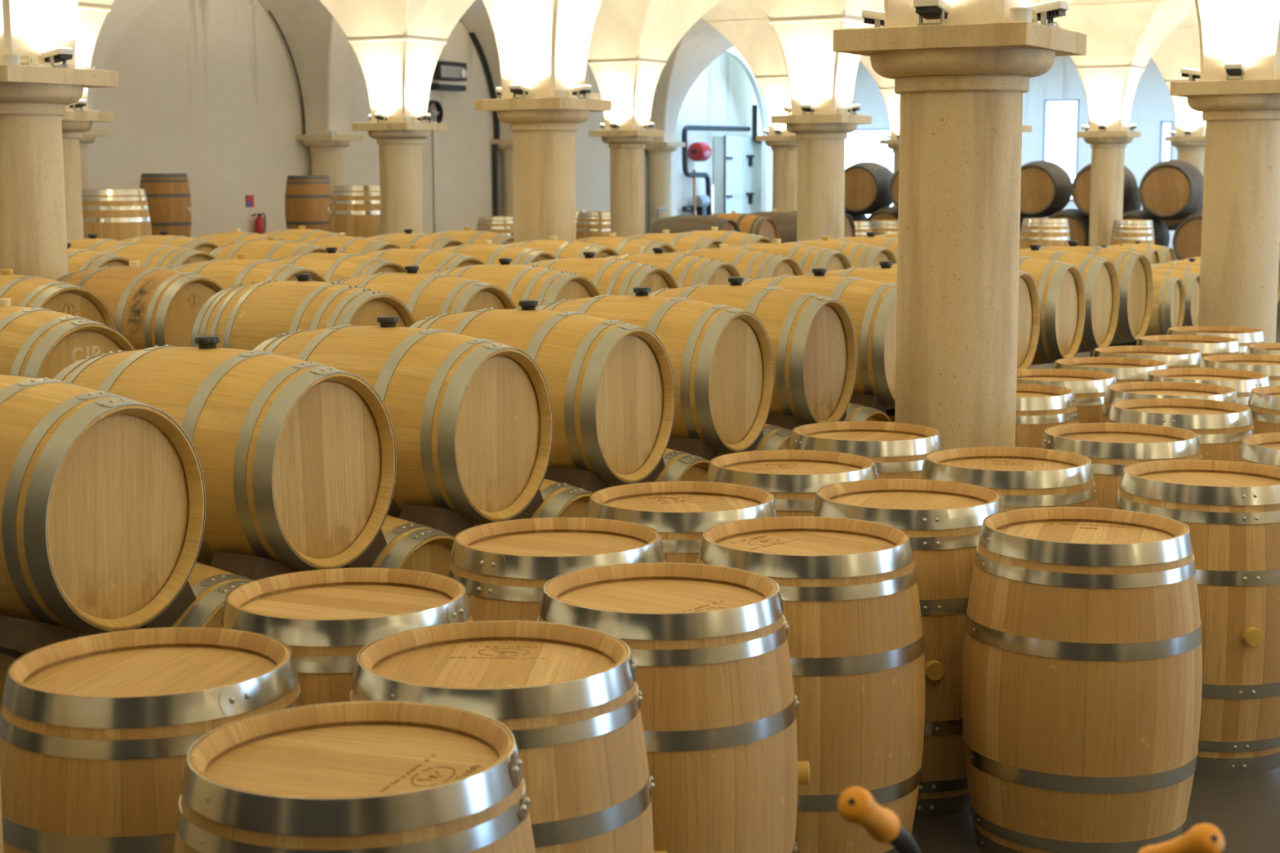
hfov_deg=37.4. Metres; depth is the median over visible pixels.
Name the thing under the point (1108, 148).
stone column
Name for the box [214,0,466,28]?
trim
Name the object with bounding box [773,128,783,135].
uplight
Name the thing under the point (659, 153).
stone column
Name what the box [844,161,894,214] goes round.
barrel
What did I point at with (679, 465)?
barrel
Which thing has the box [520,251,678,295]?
barrel
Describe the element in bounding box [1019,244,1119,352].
barrel
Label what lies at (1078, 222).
barrel
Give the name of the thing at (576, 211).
barrel
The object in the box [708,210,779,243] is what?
barrel
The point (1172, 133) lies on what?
uplight
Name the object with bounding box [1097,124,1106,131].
uplight
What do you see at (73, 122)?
stone column
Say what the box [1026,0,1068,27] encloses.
uplight
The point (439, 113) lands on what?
wall fan
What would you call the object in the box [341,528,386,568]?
wedge
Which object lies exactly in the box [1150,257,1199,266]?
barrel
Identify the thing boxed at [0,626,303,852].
barrel
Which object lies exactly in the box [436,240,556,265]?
barrel
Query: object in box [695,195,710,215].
pump
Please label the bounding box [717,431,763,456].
wedge
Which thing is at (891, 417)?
barrel
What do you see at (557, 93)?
junction box
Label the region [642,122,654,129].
uplight
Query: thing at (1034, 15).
box
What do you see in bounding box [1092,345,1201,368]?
barrel
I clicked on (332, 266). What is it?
barrel
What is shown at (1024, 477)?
barrel
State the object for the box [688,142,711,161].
tank
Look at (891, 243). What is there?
barrel
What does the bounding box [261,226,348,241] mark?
barrel
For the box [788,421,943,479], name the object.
barrel
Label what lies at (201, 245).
barrel
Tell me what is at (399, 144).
stone column
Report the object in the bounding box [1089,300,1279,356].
rack
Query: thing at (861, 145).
plastic sheet
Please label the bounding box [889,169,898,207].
barrel
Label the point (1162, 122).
window
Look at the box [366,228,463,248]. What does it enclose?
barrel
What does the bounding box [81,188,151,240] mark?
barrel
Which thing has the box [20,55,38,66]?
box
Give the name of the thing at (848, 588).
barrel
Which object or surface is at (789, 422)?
wedge
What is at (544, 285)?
barrel
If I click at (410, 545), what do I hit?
barrel
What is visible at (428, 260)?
barrel
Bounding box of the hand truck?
[838,786,1224,852]
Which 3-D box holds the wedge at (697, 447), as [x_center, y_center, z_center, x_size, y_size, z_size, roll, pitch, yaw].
[0.199,0.112,7.637,0.160,0.151,0.206,4,9,30]
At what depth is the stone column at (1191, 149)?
34.88 m
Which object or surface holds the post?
on the floor
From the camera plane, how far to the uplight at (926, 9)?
7.61 m
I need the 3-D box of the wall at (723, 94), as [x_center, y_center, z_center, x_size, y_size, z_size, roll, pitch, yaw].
[1.454,-6.801,44.806,0.250,5.300,6.550,4,9,29]
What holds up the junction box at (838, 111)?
on the stone column at (820, 199)
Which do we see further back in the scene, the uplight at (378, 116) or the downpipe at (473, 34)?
the downpipe at (473, 34)
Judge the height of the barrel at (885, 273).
0.710 m
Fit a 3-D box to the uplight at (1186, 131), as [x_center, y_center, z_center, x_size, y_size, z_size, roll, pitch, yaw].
[10.077,-5.399,34.753,0.110,0.106,0.152,4,9,29]
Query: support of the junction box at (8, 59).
on the stone column at (33, 99)
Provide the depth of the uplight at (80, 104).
18.10 m
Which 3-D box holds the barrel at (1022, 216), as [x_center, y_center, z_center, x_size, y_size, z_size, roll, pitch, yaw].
[6.645,-3.435,34.075,1.011,1.011,1.159,4,9,27]
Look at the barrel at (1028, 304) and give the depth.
10.73 m
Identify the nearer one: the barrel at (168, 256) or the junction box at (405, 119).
the barrel at (168, 256)
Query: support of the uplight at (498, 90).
on the stone column at (544, 129)
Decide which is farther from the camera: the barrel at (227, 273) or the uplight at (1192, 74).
the uplight at (1192, 74)
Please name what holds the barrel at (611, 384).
on the barrel at (560, 500)
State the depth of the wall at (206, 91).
29.54 m
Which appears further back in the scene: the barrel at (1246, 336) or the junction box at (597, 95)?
the junction box at (597, 95)
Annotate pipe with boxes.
[681,124,751,215]
[681,205,698,212]
[693,169,695,214]
[751,104,761,144]
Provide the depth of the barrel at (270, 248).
14.19 m
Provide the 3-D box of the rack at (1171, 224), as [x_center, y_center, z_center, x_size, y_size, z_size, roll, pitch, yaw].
[9.451,-3.973,33.390,1.011,1.011,1.159,4,9,29]
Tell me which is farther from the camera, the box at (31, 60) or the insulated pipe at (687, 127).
the insulated pipe at (687, 127)
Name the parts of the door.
panel, panel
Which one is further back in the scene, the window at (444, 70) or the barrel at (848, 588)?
the window at (444, 70)
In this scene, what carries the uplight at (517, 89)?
on the stone column at (544, 129)
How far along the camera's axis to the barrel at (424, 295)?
9.50 m
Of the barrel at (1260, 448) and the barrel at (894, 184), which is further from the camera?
the barrel at (894, 184)
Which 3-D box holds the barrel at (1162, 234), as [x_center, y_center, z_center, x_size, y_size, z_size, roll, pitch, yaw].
[8.468,-3.188,32.211,1.011,1.011,1.159,4,9,27]
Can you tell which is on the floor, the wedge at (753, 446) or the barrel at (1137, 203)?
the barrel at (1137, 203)
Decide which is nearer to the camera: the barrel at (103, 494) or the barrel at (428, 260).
the barrel at (103, 494)
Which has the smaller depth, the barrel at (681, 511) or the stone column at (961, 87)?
the barrel at (681, 511)
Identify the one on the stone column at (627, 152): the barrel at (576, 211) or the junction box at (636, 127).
the junction box at (636, 127)
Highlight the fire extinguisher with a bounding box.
[251,213,266,234]
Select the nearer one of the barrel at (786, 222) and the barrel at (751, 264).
the barrel at (751, 264)
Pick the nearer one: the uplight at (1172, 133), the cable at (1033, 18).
the cable at (1033, 18)
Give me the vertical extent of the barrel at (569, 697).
0.950 m
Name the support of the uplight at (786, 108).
on the stone column at (820, 199)
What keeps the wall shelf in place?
attached to the wall at (206, 91)
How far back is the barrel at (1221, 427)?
7.86 m
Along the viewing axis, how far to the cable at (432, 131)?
33.93 m
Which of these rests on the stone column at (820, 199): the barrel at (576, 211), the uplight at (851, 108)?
the uplight at (851, 108)
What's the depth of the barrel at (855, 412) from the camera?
8.79 m
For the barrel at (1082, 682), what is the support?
on the floor
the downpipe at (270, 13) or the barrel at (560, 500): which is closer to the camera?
the barrel at (560, 500)
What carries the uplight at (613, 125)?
on the stone column at (627, 152)
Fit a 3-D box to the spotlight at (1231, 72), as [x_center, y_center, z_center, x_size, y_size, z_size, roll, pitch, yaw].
[3.942,-2.347,12.516,0.092,0.024,0.128,4,0,29]
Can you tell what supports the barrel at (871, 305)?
on the barrel at (891, 417)
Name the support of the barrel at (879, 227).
on the pallet stack
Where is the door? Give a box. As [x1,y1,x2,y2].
[713,134,761,214]
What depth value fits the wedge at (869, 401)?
9.00 m
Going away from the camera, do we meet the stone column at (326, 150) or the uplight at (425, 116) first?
the uplight at (425, 116)
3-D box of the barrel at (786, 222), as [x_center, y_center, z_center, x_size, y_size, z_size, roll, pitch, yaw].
[1.672,-2.358,23.548,0.950,0.703,0.674,4,9,30]
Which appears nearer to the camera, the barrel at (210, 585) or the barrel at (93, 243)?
the barrel at (210, 585)
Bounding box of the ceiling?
[0,0,1279,142]
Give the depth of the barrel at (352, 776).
3.26 m
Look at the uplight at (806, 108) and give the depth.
20.09 m
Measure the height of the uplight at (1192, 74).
0.106 m
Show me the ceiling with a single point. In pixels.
(644, 57)
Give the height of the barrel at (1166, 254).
0.710 m
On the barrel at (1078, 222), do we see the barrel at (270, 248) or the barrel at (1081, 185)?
the barrel at (1081, 185)
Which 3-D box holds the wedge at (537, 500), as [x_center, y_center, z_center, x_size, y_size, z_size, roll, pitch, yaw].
[-0.450,0.262,6.470,0.160,0.173,0.194,4,9,30]
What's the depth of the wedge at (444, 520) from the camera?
6.05 m
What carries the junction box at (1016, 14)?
on the stone column at (961, 87)
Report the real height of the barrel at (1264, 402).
0.950 m
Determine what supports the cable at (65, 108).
on the stone column at (73, 122)
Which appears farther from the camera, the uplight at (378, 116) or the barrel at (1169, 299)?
the uplight at (378, 116)
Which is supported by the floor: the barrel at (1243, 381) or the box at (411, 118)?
the barrel at (1243, 381)
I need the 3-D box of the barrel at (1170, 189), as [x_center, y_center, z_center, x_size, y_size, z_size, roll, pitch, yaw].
[8.921,-3.958,31.632,1.011,1.011,1.159,4,9,27]
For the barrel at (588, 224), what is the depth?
29.46 m
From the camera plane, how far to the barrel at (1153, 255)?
25.93 m
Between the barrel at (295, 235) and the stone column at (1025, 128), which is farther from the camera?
the stone column at (1025, 128)
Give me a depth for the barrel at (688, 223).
21.60 m
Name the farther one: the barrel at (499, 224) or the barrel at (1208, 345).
the barrel at (499, 224)
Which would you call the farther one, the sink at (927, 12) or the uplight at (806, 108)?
the uplight at (806, 108)
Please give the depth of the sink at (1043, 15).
7.74 m
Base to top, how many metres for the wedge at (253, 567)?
0.151 m
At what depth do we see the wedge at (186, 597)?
4.97 m
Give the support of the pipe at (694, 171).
attached to the insulated pipe at (687, 127)
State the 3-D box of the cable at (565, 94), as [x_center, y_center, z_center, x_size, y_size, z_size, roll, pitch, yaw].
[-0.481,-2.687,15.408,0.068,0.030,0.668,3,8,24]
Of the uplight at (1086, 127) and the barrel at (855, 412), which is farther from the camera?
the uplight at (1086, 127)
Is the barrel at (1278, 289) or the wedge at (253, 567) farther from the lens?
the barrel at (1278, 289)
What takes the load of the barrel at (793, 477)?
on the floor
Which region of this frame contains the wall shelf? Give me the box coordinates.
[430,81,467,91]
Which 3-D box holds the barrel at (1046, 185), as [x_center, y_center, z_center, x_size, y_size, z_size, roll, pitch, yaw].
[7.098,-4.206,33.496,1.011,1.011,1.159,4,9,27]
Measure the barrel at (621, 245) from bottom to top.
0.703 m
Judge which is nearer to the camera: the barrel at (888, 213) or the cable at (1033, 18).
the cable at (1033, 18)
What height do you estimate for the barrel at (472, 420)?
0.710 m
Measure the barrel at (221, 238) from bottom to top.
0.703 m
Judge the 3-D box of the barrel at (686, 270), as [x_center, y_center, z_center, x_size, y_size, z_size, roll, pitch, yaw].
[0.117,-0.775,11.935,0.950,0.710,0.674,4,9,30]
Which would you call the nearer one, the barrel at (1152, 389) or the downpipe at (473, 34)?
the barrel at (1152, 389)
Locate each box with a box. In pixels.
[2,53,20,65]
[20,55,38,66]
[328,130,333,134]
[403,117,410,122]
[410,117,416,122]
[553,89,564,97]
[564,90,572,97]
[590,93,601,99]
[634,125,640,129]
[835,108,844,114]
[1008,7,1032,22]
[1031,9,1037,22]
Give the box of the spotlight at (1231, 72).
[1226,68,1244,75]
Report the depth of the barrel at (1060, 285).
11.25 m
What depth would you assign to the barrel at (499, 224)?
29.57 m
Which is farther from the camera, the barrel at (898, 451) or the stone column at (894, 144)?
the stone column at (894, 144)
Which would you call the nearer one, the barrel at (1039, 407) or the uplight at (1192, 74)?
the barrel at (1039, 407)
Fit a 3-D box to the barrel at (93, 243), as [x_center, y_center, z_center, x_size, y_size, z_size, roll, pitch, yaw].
[-4.304,-1.164,14.907,0.950,0.710,0.674,4,9,31]
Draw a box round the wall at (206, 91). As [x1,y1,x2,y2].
[86,0,773,237]
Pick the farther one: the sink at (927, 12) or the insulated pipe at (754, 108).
the insulated pipe at (754, 108)
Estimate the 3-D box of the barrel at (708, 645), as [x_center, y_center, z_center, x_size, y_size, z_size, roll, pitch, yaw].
[0.053,0.862,4.679,0.674,0.950,0.674,-5,9,-29]
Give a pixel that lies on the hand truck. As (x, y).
(856, 805)
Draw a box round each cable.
[20,60,94,69]
[65,108,98,111]
[431,130,435,232]
[564,93,597,99]
[1031,16,1062,28]
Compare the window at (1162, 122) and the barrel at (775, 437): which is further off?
the window at (1162, 122)
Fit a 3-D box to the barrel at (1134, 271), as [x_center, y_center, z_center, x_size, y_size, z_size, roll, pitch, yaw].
[2.937,-0.910,12.856,0.950,0.710,0.674,5,9,31]
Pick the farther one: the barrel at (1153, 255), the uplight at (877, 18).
the barrel at (1153, 255)
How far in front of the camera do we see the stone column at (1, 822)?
3.39 m
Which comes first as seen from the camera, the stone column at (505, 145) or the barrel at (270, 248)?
the barrel at (270, 248)
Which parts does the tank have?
tank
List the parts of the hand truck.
frame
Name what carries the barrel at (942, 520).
on the floor
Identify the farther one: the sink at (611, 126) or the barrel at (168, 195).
the sink at (611, 126)
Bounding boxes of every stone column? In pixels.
[0,64,119,280]
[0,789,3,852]
[61,110,113,239]
[79,128,111,189]
[296,134,362,191]
[351,122,446,235]
[473,97,611,242]
[490,138,513,216]
[589,129,664,236]
[644,142,685,231]
[755,135,797,211]
[770,114,871,240]
[832,21,1086,449]
[879,139,899,206]
[1022,124,1031,132]
[1075,130,1141,246]
[1164,135,1204,260]
[1169,78,1279,342]
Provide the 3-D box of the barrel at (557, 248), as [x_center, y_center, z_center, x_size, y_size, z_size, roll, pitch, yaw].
[-0.654,-1.086,14.264,0.950,0.703,0.674,5,9,31]
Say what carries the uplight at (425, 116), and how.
on the stone column at (399, 144)
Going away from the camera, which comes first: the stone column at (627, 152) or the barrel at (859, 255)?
the barrel at (859, 255)
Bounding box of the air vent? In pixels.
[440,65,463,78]
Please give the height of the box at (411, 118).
0.055 m
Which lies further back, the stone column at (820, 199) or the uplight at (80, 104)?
the stone column at (820, 199)
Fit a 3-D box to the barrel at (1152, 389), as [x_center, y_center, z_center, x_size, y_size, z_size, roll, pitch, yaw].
[2.451,0.295,8.781,0.674,0.950,0.674,1,8,9]
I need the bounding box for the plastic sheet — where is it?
[844,124,893,217]
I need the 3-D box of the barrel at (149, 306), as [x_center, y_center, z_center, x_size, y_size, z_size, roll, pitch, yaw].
[-2.802,-0.569,10.518,0.950,0.703,0.674,4,9,29]
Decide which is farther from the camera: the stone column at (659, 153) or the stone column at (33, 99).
the stone column at (659, 153)
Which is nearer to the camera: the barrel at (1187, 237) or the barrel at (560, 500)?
the barrel at (560, 500)
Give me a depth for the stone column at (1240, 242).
12.75 m
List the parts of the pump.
motor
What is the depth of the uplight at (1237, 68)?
12.47 m
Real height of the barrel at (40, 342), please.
0.703 m
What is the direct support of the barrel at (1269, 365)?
on the floor
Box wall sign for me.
[245,195,253,207]
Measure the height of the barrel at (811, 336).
0.710 m
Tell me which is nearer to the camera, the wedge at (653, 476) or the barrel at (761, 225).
the wedge at (653, 476)
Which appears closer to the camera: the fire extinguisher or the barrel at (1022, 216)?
the fire extinguisher
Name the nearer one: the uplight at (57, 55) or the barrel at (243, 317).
the barrel at (243, 317)
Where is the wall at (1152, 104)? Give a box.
[852,55,1177,248]
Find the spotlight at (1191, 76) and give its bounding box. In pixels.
[1181,73,1199,79]
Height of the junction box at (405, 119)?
0.058 m
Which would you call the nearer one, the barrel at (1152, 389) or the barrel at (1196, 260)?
the barrel at (1152, 389)
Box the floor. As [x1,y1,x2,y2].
[911,318,1279,852]
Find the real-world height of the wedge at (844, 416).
0.173 m
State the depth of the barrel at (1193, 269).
20.78 m
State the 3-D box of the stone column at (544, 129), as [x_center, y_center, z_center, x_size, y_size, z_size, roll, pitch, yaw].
[-0.792,-1.442,15.752,0.824,2.534,0.824,4,9,29]
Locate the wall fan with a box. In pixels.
[427,99,443,123]
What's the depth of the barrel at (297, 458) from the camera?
5.41 m
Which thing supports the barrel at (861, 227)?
on the pallet stack
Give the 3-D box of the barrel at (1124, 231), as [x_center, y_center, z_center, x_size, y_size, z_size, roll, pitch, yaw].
[7.690,-2.746,29.500,0.672,0.950,0.677,2,8,18]
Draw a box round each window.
[1042,98,1079,200]
[1159,120,1173,162]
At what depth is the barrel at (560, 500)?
6.57 m
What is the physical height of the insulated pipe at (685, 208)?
0.136 m
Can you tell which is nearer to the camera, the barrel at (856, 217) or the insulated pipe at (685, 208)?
the barrel at (856, 217)
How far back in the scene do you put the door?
45.56 m
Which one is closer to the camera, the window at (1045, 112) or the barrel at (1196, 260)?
the barrel at (1196, 260)
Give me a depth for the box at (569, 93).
15.19 m
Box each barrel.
[0,268,116,329]
[0,297,136,378]
[0,374,205,635]
[0,561,253,711]
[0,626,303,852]
[52,334,396,571]
[55,261,224,350]
[66,233,133,251]
[66,243,130,273]
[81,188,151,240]
[98,244,216,269]
[120,230,218,253]
[139,173,191,237]
[173,253,326,289]
[173,701,535,852]
[190,272,414,351]
[192,228,285,246]
[209,235,327,260]
[221,567,472,706]
[253,315,553,525]
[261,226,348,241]
[271,247,406,282]
[284,175,331,231]
[296,232,401,253]
[328,185,380,237]
[332,265,515,322]
[348,620,666,852]
[359,244,484,273]
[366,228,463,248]
[367,514,454,576]
[408,299,675,486]
[428,226,513,244]
[430,257,599,309]
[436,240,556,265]
[447,517,666,621]
[472,478,592,526]
[476,216,513,235]
[503,235,617,258]
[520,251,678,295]
[535,286,773,454]
[537,562,809,852]
[567,232,675,254]
[575,210,584,228]
[575,211,610,239]
[586,480,777,564]
[603,247,741,288]
[624,229,724,251]
[647,214,740,233]
[648,276,857,424]
[654,448,710,481]
[667,244,803,280]
[675,226,772,246]
[696,516,924,852]
[706,449,878,516]
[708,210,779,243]
[727,239,851,275]
[729,267,897,408]
[747,208,796,243]
[754,423,792,450]
[784,235,897,267]
[787,210,855,237]
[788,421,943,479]
[804,261,897,284]
[811,479,1004,816]
[829,231,897,260]
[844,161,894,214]
[844,208,867,221]
[844,403,892,422]
[853,221,871,236]
[865,206,897,223]
[868,263,1039,369]
[871,220,897,235]
[874,233,897,237]
[888,415,894,422]
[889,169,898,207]
[920,446,1097,511]
[961,506,1202,852]
[1015,383,1078,448]
[1016,368,1116,423]
[1018,255,1085,364]
[1019,213,1031,235]
[1019,217,1070,248]
[1019,240,1153,343]
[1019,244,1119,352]
[1020,160,1072,217]
[1040,422,1202,509]
[1048,208,1089,246]
[1053,356,1168,383]
[1071,163,1137,216]
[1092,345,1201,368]
[1099,381,1238,422]
[1101,244,1141,253]
[1106,243,1159,265]
[1106,398,1255,461]
[1110,219,1155,244]
[1110,240,1175,262]
[1115,459,1279,774]
[1122,209,1169,246]
[1126,186,1142,211]
[1136,334,1240,357]
[1138,160,1203,220]
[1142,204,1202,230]
[1144,273,1185,336]
[1145,368,1270,405]
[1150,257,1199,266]
[1151,262,1199,274]
[1151,268,1199,326]
[1166,325,1265,354]
[1167,257,1200,262]
[1172,211,1202,260]
[1199,354,1279,386]
[1236,431,1279,466]
[1244,342,1279,355]
[1248,385,1279,434]
[1277,257,1279,302]
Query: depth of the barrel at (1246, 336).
11.79 m
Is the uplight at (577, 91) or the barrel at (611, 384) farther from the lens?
the uplight at (577, 91)
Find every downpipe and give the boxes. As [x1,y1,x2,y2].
[268,10,305,133]
[470,31,499,216]
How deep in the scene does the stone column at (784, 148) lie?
32.80 m
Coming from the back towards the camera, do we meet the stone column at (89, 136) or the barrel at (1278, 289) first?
the stone column at (89, 136)
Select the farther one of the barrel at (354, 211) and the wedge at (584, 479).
the barrel at (354, 211)
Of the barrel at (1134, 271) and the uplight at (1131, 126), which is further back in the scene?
the uplight at (1131, 126)
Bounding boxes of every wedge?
[0,615,79,658]
[135,581,195,629]
[210,551,297,580]
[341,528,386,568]
[399,503,474,536]
[510,488,543,519]
[544,466,609,493]
[608,457,665,487]
[666,436,718,460]
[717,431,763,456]
[765,413,804,430]
[839,412,846,421]
[848,393,887,413]
[886,408,894,415]
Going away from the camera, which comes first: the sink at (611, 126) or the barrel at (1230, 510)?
the barrel at (1230, 510)
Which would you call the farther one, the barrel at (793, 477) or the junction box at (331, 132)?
the junction box at (331, 132)
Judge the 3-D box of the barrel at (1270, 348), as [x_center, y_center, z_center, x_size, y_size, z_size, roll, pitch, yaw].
[3.740,0.021,10.763,0.674,0.950,0.674,2,8,17]
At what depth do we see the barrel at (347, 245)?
14.93 m
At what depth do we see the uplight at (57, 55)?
10.49 m
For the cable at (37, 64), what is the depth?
10.54 m
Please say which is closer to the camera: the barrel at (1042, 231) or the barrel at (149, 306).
the barrel at (149, 306)
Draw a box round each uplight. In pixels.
[40,47,74,67]
[67,99,87,111]
[373,113,388,122]
[415,113,431,122]
[495,87,501,95]
[508,84,529,97]
[569,84,591,98]
[608,122,620,129]
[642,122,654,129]
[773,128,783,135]
[782,106,791,115]
[800,104,815,114]
[844,104,861,115]
[861,8,884,27]
[912,0,951,25]
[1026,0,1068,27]
[1080,124,1088,131]
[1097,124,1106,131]
[1125,124,1137,131]
[1168,130,1175,136]
[1180,67,1199,81]
[1183,129,1191,136]
[1224,62,1246,79]
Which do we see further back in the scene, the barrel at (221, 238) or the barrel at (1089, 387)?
the barrel at (221, 238)
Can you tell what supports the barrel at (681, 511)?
on the floor
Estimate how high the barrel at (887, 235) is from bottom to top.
0.710 m
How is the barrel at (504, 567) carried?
on the floor
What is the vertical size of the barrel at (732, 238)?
0.703 m
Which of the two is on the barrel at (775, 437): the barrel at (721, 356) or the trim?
the barrel at (721, 356)
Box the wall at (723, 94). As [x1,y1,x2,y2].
[676,52,761,215]
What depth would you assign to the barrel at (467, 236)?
16.33 m
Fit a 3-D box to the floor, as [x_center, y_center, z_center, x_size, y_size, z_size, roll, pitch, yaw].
[4.533,-0.535,19.091,33.726,0.200,49.650,4,9,29]
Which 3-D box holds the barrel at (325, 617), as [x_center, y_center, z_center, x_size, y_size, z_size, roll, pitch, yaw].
[-0.695,0.872,4.625,0.699,0.950,0.674,2,8,19]
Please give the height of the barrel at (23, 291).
0.703 m
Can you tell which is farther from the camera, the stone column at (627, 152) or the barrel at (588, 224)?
the barrel at (588, 224)

